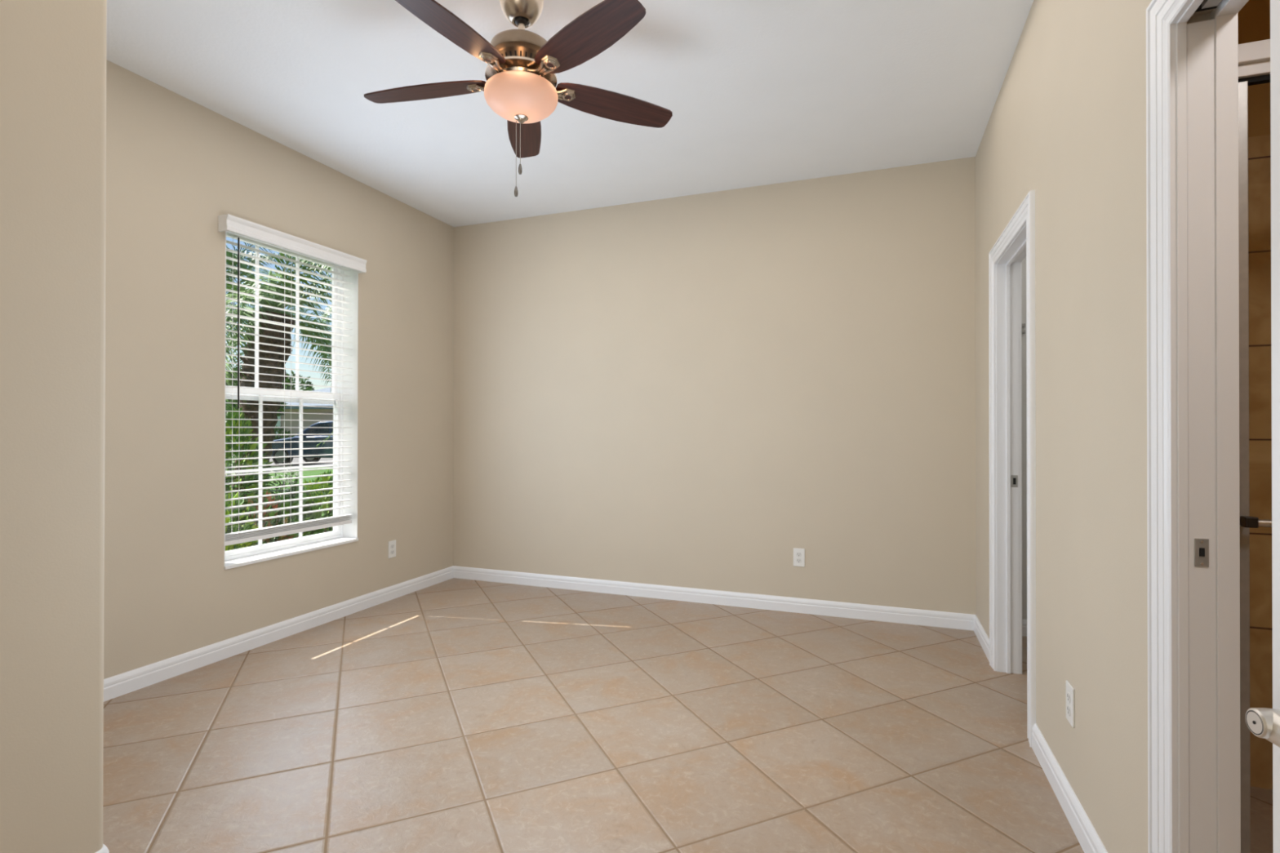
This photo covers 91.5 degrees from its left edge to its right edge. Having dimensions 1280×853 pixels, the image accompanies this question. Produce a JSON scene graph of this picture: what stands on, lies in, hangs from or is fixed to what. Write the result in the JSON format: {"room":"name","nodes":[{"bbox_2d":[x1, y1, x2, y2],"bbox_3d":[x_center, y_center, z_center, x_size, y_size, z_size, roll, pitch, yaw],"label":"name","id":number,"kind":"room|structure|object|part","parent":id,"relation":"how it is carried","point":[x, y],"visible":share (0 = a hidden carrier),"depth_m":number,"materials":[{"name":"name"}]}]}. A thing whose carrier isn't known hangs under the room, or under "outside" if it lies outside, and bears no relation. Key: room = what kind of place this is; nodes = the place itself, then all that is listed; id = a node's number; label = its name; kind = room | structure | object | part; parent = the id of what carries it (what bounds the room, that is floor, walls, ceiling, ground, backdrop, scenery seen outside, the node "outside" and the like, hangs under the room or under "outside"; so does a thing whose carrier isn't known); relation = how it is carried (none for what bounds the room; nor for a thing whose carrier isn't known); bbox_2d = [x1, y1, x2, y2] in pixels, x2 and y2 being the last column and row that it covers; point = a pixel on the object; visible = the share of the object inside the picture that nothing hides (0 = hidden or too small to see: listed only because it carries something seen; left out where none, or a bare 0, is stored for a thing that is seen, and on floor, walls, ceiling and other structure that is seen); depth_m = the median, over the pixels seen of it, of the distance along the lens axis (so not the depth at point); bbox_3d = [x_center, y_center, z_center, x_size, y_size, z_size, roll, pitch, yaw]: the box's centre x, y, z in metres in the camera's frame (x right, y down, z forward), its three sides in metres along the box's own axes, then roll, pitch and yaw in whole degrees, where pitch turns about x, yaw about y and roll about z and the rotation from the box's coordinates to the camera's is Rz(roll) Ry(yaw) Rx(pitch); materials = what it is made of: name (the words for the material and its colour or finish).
{"room":"empty bedroom","nodes":[
{"label":"empty bedroom","id":0,"kind":"room"},
{"bbox_2d":[0,0,106,852],"bbox_3d":[-2.827,-0.214,-0.265,1.431,2.740,4.520,0,0,21],"label":"wall","id":1,"kind":"structure","parent":0,"point":[53,52],"depth_m":1.49,"materials":[{"name":"paint"}]},
{"bbox_2d":[103,59,453,679],"bbox_3d":[-2.103,-0.198,3.433,0.195,2.740,3.155,0,0,21],"label":"wall","id":2,"kind":"structure","parent":0,"point":[175,164],"depth_m":3.10,"materials":[{"name":"paint"}]},
{"bbox_2d":[94,565,453,852],"bbox_3d":[-2.181,1.117,1.161,1.250,0.090,7.455,0,0,21],"label":"baseboard","id":3,"kind":"structure","parent":2,"relation":"attached to","point":[116,686],"depth_m":3.28,"materials":[{"name":"paint"}]},
{"bbox_2d":[224,231,358,569],"bbox_3d":[-2.033,-0.171,3.593,0.197,1.793,0.870,0,0,21],"label":"window","id":4,"kind":"structure","parent":2,"relation":"in","point":[346,533],"depth_m":3.92,"materials":[{"name":"paint"}]},
{"bbox_3d":[-2.106,-0.597,3.623,0.025,0.903,0.832,0,0,21],"label":"sash","id":5,"kind":"part","parent":4,"relation":"part of","materials":[{"name":"white plastic"}]},
{"bbox_3d":[-2.076,0.237,3.608,0.025,0.905,0.832,0,0,21],"label":"sash","id":6,"kind":"part","parent":4,"relation":"part of","materials":[{"name":"white plastic"}]},
{"bbox_3d":[-2.007,0.717,3.580,0.140,0.018,0.870,0,0,21],"label":"sill","id":7,"kind":"part","parent":4,"relation":"part of","materials":[{"name":"paint"}]},
{"bbox_2d":[217,213,366,546],"bbox_3d":[-1.954,-0.223,3.544,0.133,1.665,0.908,0,0,21],"label":"window blind","id":8,"kind":"object","parent":4,"relation":"attached to","point":[227,222],"visible":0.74,"depth_m":3.50,"materials":[{"name":"plastic"}]},
{"bbox_3d":[-2.107,-0.209,3.249,0.053,1.620,0.002,0,0,21],"label":"ladder cord","id":9,"kind":"part","parent":8,"relation":"part of","materials":[{"name":"white fabric"}]},
{"bbox_3d":[-2.000,-0.207,3.536,0.053,1.620,0.002,0,0,21],"label":"ladder cord","id":10,"kind":"part","parent":8,"relation":"part of","materials":[{"name":"white fabric"}]},
{"bbox_3d":[-1.988,-1.033,3.569,0.052,0.040,0.832,0,0,21],"label":"head rail","id":11,"kind":"part","parent":8,"relation":"part of","materials":[{"name":"white plastic"}]},
{"bbox_3d":[-1.988,0.598,3.562,0.046,0.023,0.832,0,0,21],"label":"rail","id":12,"kind":"part","parent":8,"relation":"part of","materials":[{"name":"white plastic"}]},
{"bbox_3d":[-1.879,-0.206,3.859,0.053,1.620,0.002,0,0,21],"label":"ladder cord","id":13,"kind":"part","parent":8,"relation":"part of","materials":[{"name":"white fabric"}]},
{"bbox_2d":[388,539,395,558],"bbox_3d":[-1.689,0.836,4.248,0.008,0.115,0.070,0,0,21],"label":"wall outlet","id":14,"kind":"object","parent":2,"relation":"attached to","point":[392,544],"visible":1,"depth_m":4.24,"materials":[{"name":"plastic"}]},
{"bbox_2d":[106,0,1033,226],"bbox_3d":[-0.394,-1.639,0.475,5.470,0.120,7.800,0,0,21],"label":"ceiling","id":15,"kind":"structure","parent":0,"point":[757,92],"depth_m":2.87,"materials":[{"name":"paint"}]},
{"bbox_2d":[364,0,672,196],"bbox_3d":[-0.458,-1.200,2.236,1.163,0.743,1.153,0,0,21],"label":"ceiling fan","id":16,"kind":"object","parent":15,"relation":"hanging from","point":[519,87],"visible":1,"depth_m":2.17,"materials":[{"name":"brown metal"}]},
{"bbox_3d":[-0.792,-1.244,2.315,0.480,0.006,0.140,-1,12,9],"label":"fan blade","id":17,"kind":"part","parent":16,"relation":"part of","materials":[{"name":"brown wood"}]},
{"bbox_3d":[-0.598,-1.245,1.928,0.140,0.006,0.480,13,7,26],"label":"fan blade","id":18,"kind":"part","parent":16,"relation":"part of","materials":[{"name":"brown wood"}]},
{"bbox_3d":[-0.447,-0.985,2.250,0.002,0.238,0.002,0,0,21],"label":"pull chain","id":19,"kind":"part","parent":16,"relation":"part of","materials":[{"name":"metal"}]},
{"bbox_3d":[-0.433,-1.026,2.250,0.002,0.157,0.002,0,0,21],"label":"pull chain","id":20,"kind":"part","parent":16,"relation":"part of","materials":[{"name":"metal"}]},
{"bbox_3d":[-0.429,-1.248,2.255,0.256,0.044,0.256,0,0,21],"label":"flywheel plate","id":21,"kind":"part","parent":16,"relation":"part of","materials":[{"name":"silver metal"}]},
{"bbox_3d":[-0.429,-1.167,2.255,0.263,0.099,0.263,0,0,21],"label":"lamp shade","id":22,"kind":"part","parent":16,"relation":"part of","materials":[{"name":"glass"}]},
{"bbox_3d":[-0.485,-1.242,2.619,0.140,0.006,0.480,-12,0,-9],"label":"fan blade","id":23,"kind":"part","parent":16,"relation":"part of","materials":[{"name":"brown wood"}]},
{"bbox_3d":[-0.171,-1.244,1.994,0.480,0.006,0.140,2,-11,45],"label":"fan blade","id":24,"kind":"part","parent":16,"relation":"part of","materials":[{"name":"brown wood"}]},
{"bbox_3d":[-0.101,-1.242,2.421,0.480,0.006,0.140,2,-13,-27],"label":"fan blade","id":25,"kind":"part","parent":16,"relation":"part of","materials":[{"name":"brown wood"}]},
{"bbox_2d":[102,577,1273,852],"bbox_3d":[-0.397,1.221,0.463,5.470,0.120,7.800,0,0,21],"label":"floor","id":26,"kind":"structure","parent":0,"point":[454,715],"depth_m":2.31,"materials":[{"name":"tile"}]},
{"bbox_2d":[1238,39,1271,852],"bbox_3d":[1.995,0.139,1.228,1.325,2.056,0.100,0,0,21],"label":"shower enclosure","id":27,"kind":"object","parent":26,"relation":"on","point":[1254,57],"visible":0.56,"depth_m":1.45,"materials":[{"name":"paint"}]},
{"bbox_3d":[1.401,0.181,1.471,0.043,1.972,0.040,0,0,21],"label":"post","id":28,"kind":"part","parent":27,"relation":"part of","materials":[{"name":"metal"}]},
{"bbox_3d":[2.003,-0.853,1.251,1.325,0.072,0.060,0,0,21],"label":"header rail","id":29,"kind":"part","parent":27,"relation":"part of","materials":[{"name":"paint"}]},
{"bbox_3d":[1.601,0.219,1.338,0.439,0.017,0.017,0,0,21],"label":"bar handle","id":30,"kind":"part","parent":27,"relation":"part of","materials":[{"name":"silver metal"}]},
{"bbox_2d":[453,156,975,614],"bbox_3d":[0.942,-0.193,4.042,5.470,2.740,0.120,0,0,21],"label":"wall","id":31,"kind":"structure","parent":0,"point":[696,391],"depth_m":4.09,"materials":[{"name":"paint"}]},
{"bbox_2d":[453,565,975,631],"bbox_3d":[0.238,1.133,4.228,3.630,0.090,0.014,0,0,21],"label":"baseboard","id":32,"kind":"structure","parent":31,"relation":"attached to","point":[822,607],"depth_m":4.08,"materials":[{"name":"paint"}]},
{"bbox_2d":[793,547,804,566],"bbox_3d":[1.007,0.829,3.945,0.070,0.115,0.008,0,0,21],"label":"wall outlet","id":33,"kind":"object","parent":31,"relation":"attached to","point":[798,553],"visible":1,"depth_m":3.94,"materials":[{"name":"plastic"}]},
{"bbox_2d":[795,551,801,556],"bbox_3d":[1.006,0.810,3.943,0.034,0.027,0.002,0,0,21],"label":"socket","id":34,"kind":"object","parent":33,"relation":"attached to","point":[797,553],"depth_m":3.94,"materials":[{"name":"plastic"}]},
{"bbox_2d":[795,558,801,563],"bbox_3d":[1.006,0.849,3.943,0.034,0.027,0.002,0,0,21],"label":"socket","id":35,"kind":"object","parent":33,"relation":"attached to","point":[797,560],"depth_m":3.94,"materials":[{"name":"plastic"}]},
{"bbox_2d":[1021,257,1026,619],"bbox_3d":[2.472,-0.197,2.684,1.451,2.740,1.352,0,0,21],"label":"wall","id":36,"kind":"structure","parent":0,"point":[1024,272],"depth_m":3.51,"materials":[{"name":"paint"}]},
{"bbox_2d":[1022,323,1025,333],"bbox_3d":[2.149,-0.551,3.506,0.032,0.055,0.020,0,0,21],"label":"wall bracket","id":37,"kind":"object","parent":36,"relation":"attached to","point":[1023,324],"visible":0.45,"depth_m":3.50,"materials":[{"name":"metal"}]},
{"bbox_2d":[1022,619,1026,636],"bbox_3d":[2.608,1.131,3.330,1.251,0.090,0.014,0,0,21],"label":"baseboard","id":38,"kind":"structure","parent":36,"relation":"attached to","point":[1024,621],"depth_m":3.49,"materials":[{"name":"paint"}]},
{"bbox_2d":[975,0,1213,852],"bbox_3d":[0.661,-0.210,0.050,0.094,2.740,7.555,0,0,21],"label":"wall","id":39,"kind":"structure","parent":0,"point":[1066,124],"depth_m":1.75,"materials":[{"name":"paint"}]},
{"bbox_2d":[973,614,989,661],"bbox_3d":[1.833,1.130,3.332,0.014,0.090,0.575,0,0,21],"label":"baseboard","id":40,"kind":"structure","parent":39,"relation":"attached to","point":[979,630],"depth_m":3.32,"materials":[{"name":"paint"}]},
{"bbox_2d":[988,190,1035,746],"bbox_3d":[1.636,0.155,2.654,0.133,2.035,0.850,0,0,21],"label":"door frame","id":41,"kind":"structure","parent":39,"relation":"in","point":[1016,242],"depth_m":2.96,"materials":[{"name":"paint"}]},
{"bbox_3d":[1.781,0.260,2.964,0.028,0.057,0.002,0,0,21],"label":"strike plate","id":42,"kind":"part","parent":41,"relation":"part of","materials":[{"name":"metal"}]},
{"bbox_3d":[1.690,0.155,2.634,0.020,2.035,0.850,0,0,21],"label":"casing","id":43,"kind":"part","parent":41,"relation":"part of","materials":[{"name":"paint"}]},
{"bbox_2d":[1031,723,1107,852],"bbox_3d":[1.253,1.123,1.783,0.014,0.090,1.040,0,0,21],"label":"baseboard","id":44,"kind":"structure","parent":39,"relation":"attached to","point":[1086,833],"depth_m":1.87,"materials":[{"name":"paint"}]},
{"bbox_2d":[1066,680,1074,728],"bbox_3d":[1.288,0.831,1.867,0.008,0.115,0.070,0,0,21],"label":"wall outlet","id":45,"kind":"object","parent":39,"relation":"attached to","point":[1069,689],"visible":1,"depth_m":1.85,"materials":[{"name":"plastic"}]},
{"bbox_2d":[1066,691,1071,702],"bbox_3d":[1.286,0.811,1.868,0.002,0.027,0.034,0,0,21],"label":"socket","id":46,"kind":"object","parent":45,"relation":"attached to","point":[1068,693],"depth_m":1.86,"materials":[{"name":"plastic"}]},
{"bbox_2d":[1066,703,1071,715],"bbox_3d":[1.286,0.850,1.868,0.002,0.027,0.034,0,0,21],"label":"socket","id":47,"kind":"object","parent":45,"relation":"attached to","point":[1068,705],"depth_m":1.86,"materials":[{"name":"plastic"}]},
{"bbox_2d":[1146,0,1248,852],"bbox_3d":[0.954,0.143,0.860,0.114,2.043,0.907,0,0,21],"label":"door","id":48,"kind":"structure","parent":39,"relation":"in","point":[1193,518],"depth_m":1.21,"materials":[{"name":"paint"}]},
{"bbox_3d":[0.910,0.143,0.876,0.020,2.043,0.907,0,0,21],"label":"casing","id":49,"kind":"part","parent":48,"relation":"part of","materials":[{"name":"paint"}]},
{"bbox_3d":[1.081,0.243,1.199,0.022,0.054,0.002,0,0,21],"label":"edge pull","id":50,"kind":"part","parent":48,"relation":"part of","materials":[{"name":"metal"}]},
{"bbox_3d":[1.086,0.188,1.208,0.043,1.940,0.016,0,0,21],"label":"pocket door","id":51,"kind":"part","parent":48,"relation":"part of","materials":[{"name":"paint"}]},
{"bbox_2d":[1238,0,1272,789],"bbox_3d":[2.216,-0.200,2.001,1.451,2.740,0.100,0,0,21],"label":"wall","id":52,"kind":"structure","parent":0,"point":[1259,147],"depth_m":2.02,"materials":[{"name":"tile"}]},
{"bbox_3d":[0.463,-0.211,-0.247,0.070,2.740,0.140,0,0,21],"label":"wall","id":53,"kind":"structure","parent":0,"visible":0},
{"bbox_2d":[1244,0,1279,852],"bbox_3d":[0.506,0.140,0.210,0.090,2.018,0.748,0,0,11],"label":"door","id":54,"kind":"structure","parent":53,"relation":"in","point":[1263,722],"depth_m":0.57,"materials":[{"name":"paint"}]},
{"bbox_3d":[0.524,0.254,0.474,0.028,0.032,0.126,0,0,11],"label":"lever handle","id":55,"kind":"part","parent":54,"relation":"part of","materials":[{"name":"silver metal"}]},
{"bbox_3d":[-2.995,1.321,5.119,2.600,0.015,6.500,0,0,21],"label":"mulch bed","id":56,"kind":"object","parent":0,"visible":0},
{"bbox_2d":[225,487,266,551],"bbox_3d":[-2.967,0.900,4.393,0.576,0.941,0.592,0,0,21],"label":"shrub","id":57,"kind":"object","parent":56,"relation":"on","point":[246,526],"visible":0.12,"depth_m":4.39,"materials":[{"name":"green plant"}]},
{"bbox_2d":[226,489,298,544],"bbox_3d":[-3.052,0.940,4.973,0.589,0.893,0.590,0,0,21],"label":"shrub","id":58,"kind":"object","parent":56,"relation":"on","point":[279,521],"visible":0.12,"depth_m":4.97,"materials":[{"name":"green plant"}]},
{"bbox_2d":[262,478,326,542],"bbox_3d":[-3.140,0.917,5.598,0.583,0.915,0.584,0,0,21],"label":"shrub","id":59,"kind":"object","parent":56,"relation":"on","point":[312,516],"visible":0.22,"depth_m":5.55,"materials":[{"name":"green plant"}]},
{"bbox_2d":[293,469,333,534],"bbox_3d":[-3.198,0.891,6.244,0.605,0.960,0.609,0,0,21],"label":"shrub","id":60,"kind":"object","parent":56,"relation":"on","point":[326,478],"visible":0.19,"depth_m":6.16,"materials":[{"name":"green plant"}]},
{"label":"outside","id":61,"kind":"structure","parent":0,"visible":0},
{"bbox_2d":[269,457,333,466],"bbox_3d":[-13.387,1.420,31.444,14.500,0.020,20.100,0,0,0],"label":"driveway","id":62,"kind":"structure","parent":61,"point":[295,460],"depth_m":23.63,"materials":[{"name":"grey concrete"}]},
{"bbox_2d":[271,421,333,466],"bbox_3d":[-10.927,0.591,22.355,4.639,1.575,2.020,0,0,6],"label":"car","id":63,"kind":"object","parent":62,"relation":"on","point":[326,424],"visible":0.43,"depth_m":21.57,"materials":[{"name":"paint"}]},
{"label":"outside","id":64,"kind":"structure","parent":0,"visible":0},
{"bbox_2d":[225,466,333,543],"bbox_3d":[-47.219,1.576,49.699,116.710,0.200,180.000,0,0,21],"label":"ground","id":65,"kind":"structure","parent":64,"point":[310,473],"depth_m":17.49,"materials":[{"name":"green plant"}]},
{"bbox_2d":[225,382,239,469],"bbox_3d":[-14.047,0.052,19.979,3.858,3.290,3.403,0,0,21],"label":"shrub","id":66,"kind":"object","parent":65,"relation":"on","point":[230,401],"visible":0.02,"depth_m":19.97,"materials":[{"name":"green plant"}]},
{"bbox_2d":[225,406,274,516],"bbox_3d":[-4.732,0.585,7.194,0.879,1.630,0.896,0,0,21],"label":"shrub","id":67,"kind":"object","parent":65,"relation":"on","point":[238,423],"visible":0.24,"depth_m":7.15,"materials":[{"name":"green plant"}]},
{"bbox_2d":[225,366,288,440],"bbox_3d":[-22.412,-0.999,34.283,5.221,4.889,6.142,0,0,21],"label":"tree","id":68,"kind":"object","parent":65,"relation":"on","point":[282,407],"visible":0.02,"depth_m":35.33,"materials":[{"name":"green plant"}]},
{"bbox_3d":[-22.412,-1.692,34.286,5.221,3.502,6.142,0,0,21],"label":"crown","id":69,"kind":"part","parent":68,"relation":"part of","materials":[{"name":"green plant"}]},
{"bbox_2d":[226,242,293,399],"bbox_3d":[-9.279,-1.352,13.549,3.472,5.420,4.344,0,0,-40],"label":"palm tree","id":70,"kind":"object","parent":65,"relation":"on","point":[252,260],"visible":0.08,"depth_m":13.43,"materials":[{"name":"green plant"}]},
{"bbox_2d":[225,367,315,391],"bbox_3d":[-35.402,-2.111,58.083,7.882,7.283,8.465,0,0,21],"label":"tree","id":71,"kind":"object","parent":65,"relation":"on","point":[287,380],"visible":0.06,"depth_m":59.39,"materials":[{"name":"green plant"}]},
{"bbox_2d":[225,245,333,523],"bbox_3d":[-5.060,-0.704,8.612,3.289,4.114,3.663,0,0,-37],"label":"palm tree","id":72,"kind":"object","parent":65,"relation":"on","point":[246,407],"visible":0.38,"depth_m":8.40,"materials":[{"name":"green plant"}]},
{"bbox_2d":[266,464,298,516],"bbox_3d":[-3.932,0.871,6.905,0.406,0.929,0.393,0,0,21],"label":"shrub","id":73,"kind":"object","parent":65,"relation":"on","point":[282,491],"visible":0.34,"depth_m":6.87,"materials":[{"name":"green plant"}]},
{"bbox_2d":[274,426,295,439],"bbox_3d":[-19.286,0.776,33.004,2.342,1.680,2.043,0,0,21],"label":"shrub","id":74,"kind":"object","parent":65,"relation":"on","point":[280,429],"visible":0.16,"depth_m":32.78,"materials":[{"name":"green plant"}]},
{"bbox_2d":[275,387,333,439],"bbox_3d":[-20.063,-0.761,46.788,15.400,4.500,10.200,0,0,-6],"label":"house","id":75,"kind":"structure","parent":65,"relation":"on","point":[294,409],"depth_m":42.05,"materials":[{"name":"paint"}]},
{"bbox_3d":[-24.381,0.214,41.931,0.400,2.500,0.250,0,0,-6],"label":"corner trim","id":76,"kind":"part","parent":75,"relation":"part of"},
{"bbox_2d":[310,266,331,365],"bbox_3d":[-8.331,-2.040,19.091,3.506,6.844,4.471,0,0,-31],"label":"palm tree","id":77,"kind":"object","parent":65,"relation":"on","point":[326,308],"visible":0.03,"depth_m":18.00,"materials":[{"name":"green plant"}]}
]}

